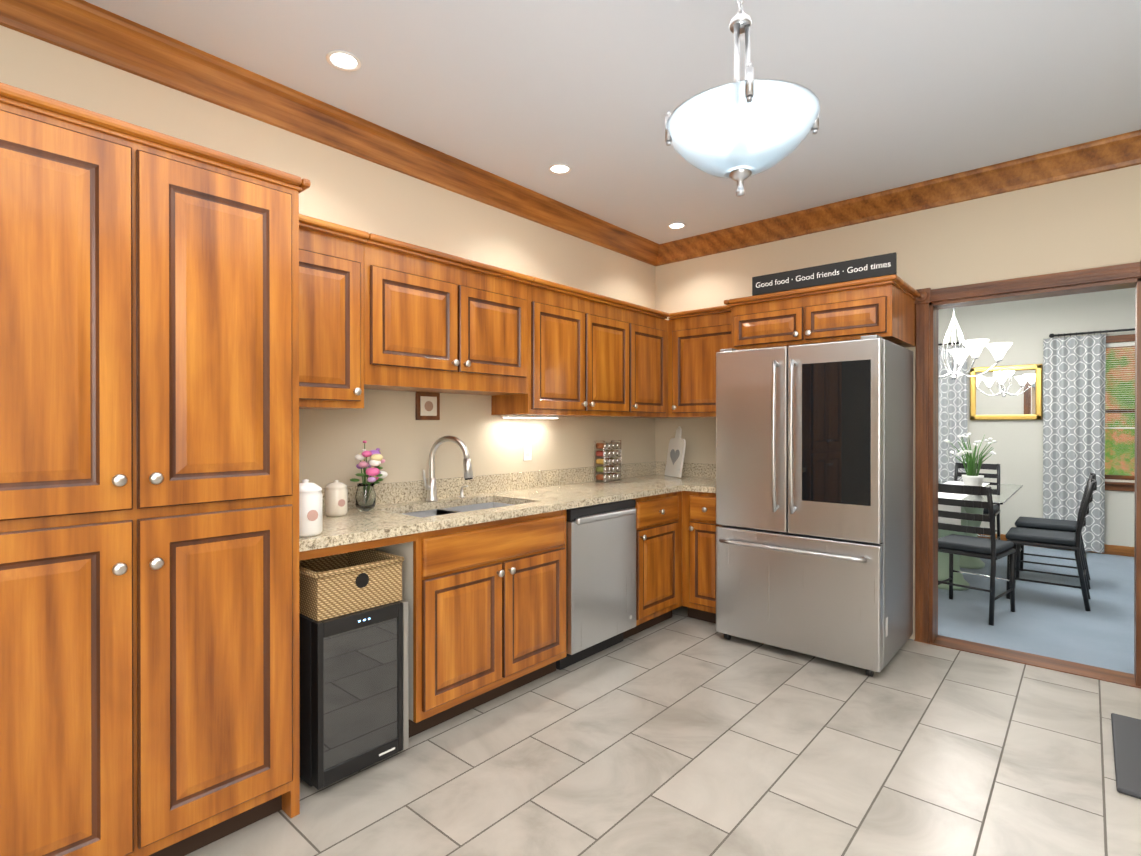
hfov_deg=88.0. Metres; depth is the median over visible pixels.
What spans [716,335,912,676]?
refrigerator
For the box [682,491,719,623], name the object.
base cabinet
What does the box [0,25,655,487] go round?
wall
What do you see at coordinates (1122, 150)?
crown molding
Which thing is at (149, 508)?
pantry cabinet
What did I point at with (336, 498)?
canister
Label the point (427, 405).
picture frame
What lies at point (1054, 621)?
floor carpet
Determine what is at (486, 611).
base cabinet
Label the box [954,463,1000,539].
dining chair
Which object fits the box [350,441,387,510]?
flower vase
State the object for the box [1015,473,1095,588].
dining chair
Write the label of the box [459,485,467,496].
soap dispenser
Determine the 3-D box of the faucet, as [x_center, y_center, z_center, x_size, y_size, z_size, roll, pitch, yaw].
[-0.660,0.213,3.082,0.262,0.346,0.202,0,0,41]
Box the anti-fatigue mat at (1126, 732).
[1111,713,1140,798]
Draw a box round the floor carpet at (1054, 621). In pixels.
[908,545,1133,673]
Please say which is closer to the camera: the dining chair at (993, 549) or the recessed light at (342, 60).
the recessed light at (342, 60)
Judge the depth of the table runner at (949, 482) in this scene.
5.82 m
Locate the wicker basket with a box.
[299,549,403,621]
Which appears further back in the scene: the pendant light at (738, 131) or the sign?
the sign
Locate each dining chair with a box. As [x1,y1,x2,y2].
[938,483,1015,625]
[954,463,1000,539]
[1005,478,1096,610]
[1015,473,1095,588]
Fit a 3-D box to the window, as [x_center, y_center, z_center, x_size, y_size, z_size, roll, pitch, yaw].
[5.778,-0.152,5.926,1.010,1.590,0.140,0,0,41]
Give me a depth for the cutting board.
4.62 m
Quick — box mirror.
[970,364,1042,419]
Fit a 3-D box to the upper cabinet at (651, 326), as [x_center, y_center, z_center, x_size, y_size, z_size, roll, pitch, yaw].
[0.437,-0.467,4.336,0.334,0.770,0.465,0,0,41]
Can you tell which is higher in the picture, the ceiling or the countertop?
the ceiling
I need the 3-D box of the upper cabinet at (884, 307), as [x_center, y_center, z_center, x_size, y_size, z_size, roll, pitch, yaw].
[1.567,-0.663,3.714,1.001,0.323,0.632,0,0,41]
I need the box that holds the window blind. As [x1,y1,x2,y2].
[1105,341,1134,428]
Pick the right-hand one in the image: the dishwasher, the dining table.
the dining table
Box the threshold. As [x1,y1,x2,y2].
[914,635,1140,688]
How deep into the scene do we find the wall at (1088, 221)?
4.07 m
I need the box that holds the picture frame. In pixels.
[415,392,439,419]
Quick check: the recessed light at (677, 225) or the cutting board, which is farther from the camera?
the cutting board
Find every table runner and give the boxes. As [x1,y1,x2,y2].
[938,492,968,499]
[943,481,963,484]
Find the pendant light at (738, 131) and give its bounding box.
[665,0,819,196]
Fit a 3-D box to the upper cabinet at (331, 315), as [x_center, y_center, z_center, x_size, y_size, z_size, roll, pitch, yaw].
[-1.148,-0.466,2.504,0.367,0.760,0.446,0,0,41]
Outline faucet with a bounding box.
[423,436,472,500]
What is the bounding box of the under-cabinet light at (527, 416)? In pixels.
[502,415,558,418]
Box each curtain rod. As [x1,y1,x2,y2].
[938,342,961,345]
[1049,328,1134,337]
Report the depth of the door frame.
3.58 m
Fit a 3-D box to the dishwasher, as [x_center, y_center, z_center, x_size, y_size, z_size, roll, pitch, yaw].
[-0.011,0.871,3.539,0.622,0.876,0.598,0,0,41]
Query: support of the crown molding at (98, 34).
attached to the wall at (346, 189)
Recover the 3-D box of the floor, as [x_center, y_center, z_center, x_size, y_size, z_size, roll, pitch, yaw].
[0.529,1.348,1.217,4.900,0.060,5.730,0,0,41]
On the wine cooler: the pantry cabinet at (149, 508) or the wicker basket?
the wicker basket
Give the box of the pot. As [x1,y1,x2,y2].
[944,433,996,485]
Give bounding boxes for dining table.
[938,481,1022,589]
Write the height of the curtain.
2.244 m
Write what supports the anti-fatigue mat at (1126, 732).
on the floor
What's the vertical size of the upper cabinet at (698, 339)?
0.770 m
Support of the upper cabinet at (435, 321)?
attached to the wall at (346, 189)
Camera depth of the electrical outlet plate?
3.77 m
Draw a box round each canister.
[299,479,322,536]
[325,480,347,516]
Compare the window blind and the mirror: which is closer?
the window blind
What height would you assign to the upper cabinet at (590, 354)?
0.770 m
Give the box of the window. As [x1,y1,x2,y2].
[1105,334,1134,491]
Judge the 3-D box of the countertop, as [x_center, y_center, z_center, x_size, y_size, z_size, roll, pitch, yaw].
[-0.006,0.352,3.363,0.955,0.142,3.240,0,0,41]
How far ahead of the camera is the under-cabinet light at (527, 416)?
3.61 m
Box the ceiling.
[84,0,1140,243]
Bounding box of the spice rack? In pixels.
[594,440,620,481]
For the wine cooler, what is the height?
0.619 m
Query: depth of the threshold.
3.31 m
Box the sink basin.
[402,502,512,517]
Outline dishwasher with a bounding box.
[556,499,636,669]
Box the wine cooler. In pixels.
[299,599,408,789]
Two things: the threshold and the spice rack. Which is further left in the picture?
the spice rack
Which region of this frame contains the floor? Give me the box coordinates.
[185,606,1140,855]
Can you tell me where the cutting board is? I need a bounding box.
[665,426,685,477]
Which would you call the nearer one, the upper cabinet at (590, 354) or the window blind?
the upper cabinet at (590, 354)
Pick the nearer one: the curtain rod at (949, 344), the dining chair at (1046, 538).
the dining chair at (1046, 538)
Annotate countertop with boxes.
[299,461,715,551]
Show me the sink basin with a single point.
(436, 512)
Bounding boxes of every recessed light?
[326,50,360,70]
[548,164,571,174]
[668,222,685,228]
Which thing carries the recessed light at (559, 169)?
in the ceiling
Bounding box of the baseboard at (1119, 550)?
[977,533,1133,556]
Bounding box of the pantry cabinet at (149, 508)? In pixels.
[0,82,310,855]
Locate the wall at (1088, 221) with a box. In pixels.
[656,164,1140,639]
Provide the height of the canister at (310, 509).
0.202 m
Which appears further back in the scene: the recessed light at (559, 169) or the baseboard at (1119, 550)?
the baseboard at (1119, 550)
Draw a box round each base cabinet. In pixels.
[339,504,565,737]
[623,491,681,639]
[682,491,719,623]
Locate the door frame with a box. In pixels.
[915,261,1140,685]
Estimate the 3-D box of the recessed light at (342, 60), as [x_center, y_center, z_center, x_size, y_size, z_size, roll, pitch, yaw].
[-0.902,-1.461,2.352,0.132,0.007,0.132,0,0,41]
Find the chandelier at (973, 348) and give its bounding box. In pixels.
[938,308,1012,379]
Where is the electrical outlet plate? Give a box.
[523,442,531,460]
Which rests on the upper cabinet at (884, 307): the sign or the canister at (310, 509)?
the sign
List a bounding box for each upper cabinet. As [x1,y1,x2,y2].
[299,214,368,409]
[364,233,533,395]
[491,277,634,416]
[634,304,670,417]
[668,305,730,417]
[724,274,919,349]
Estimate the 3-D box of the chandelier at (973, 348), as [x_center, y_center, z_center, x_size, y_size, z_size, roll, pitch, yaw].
[3.417,-0.950,5.255,0.824,1.050,0.796,0,0,41]
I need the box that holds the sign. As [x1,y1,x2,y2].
[752,252,896,295]
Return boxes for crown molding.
[0,0,663,265]
[660,130,1140,263]
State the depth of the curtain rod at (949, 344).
6.93 m
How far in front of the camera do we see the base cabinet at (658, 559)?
3.78 m

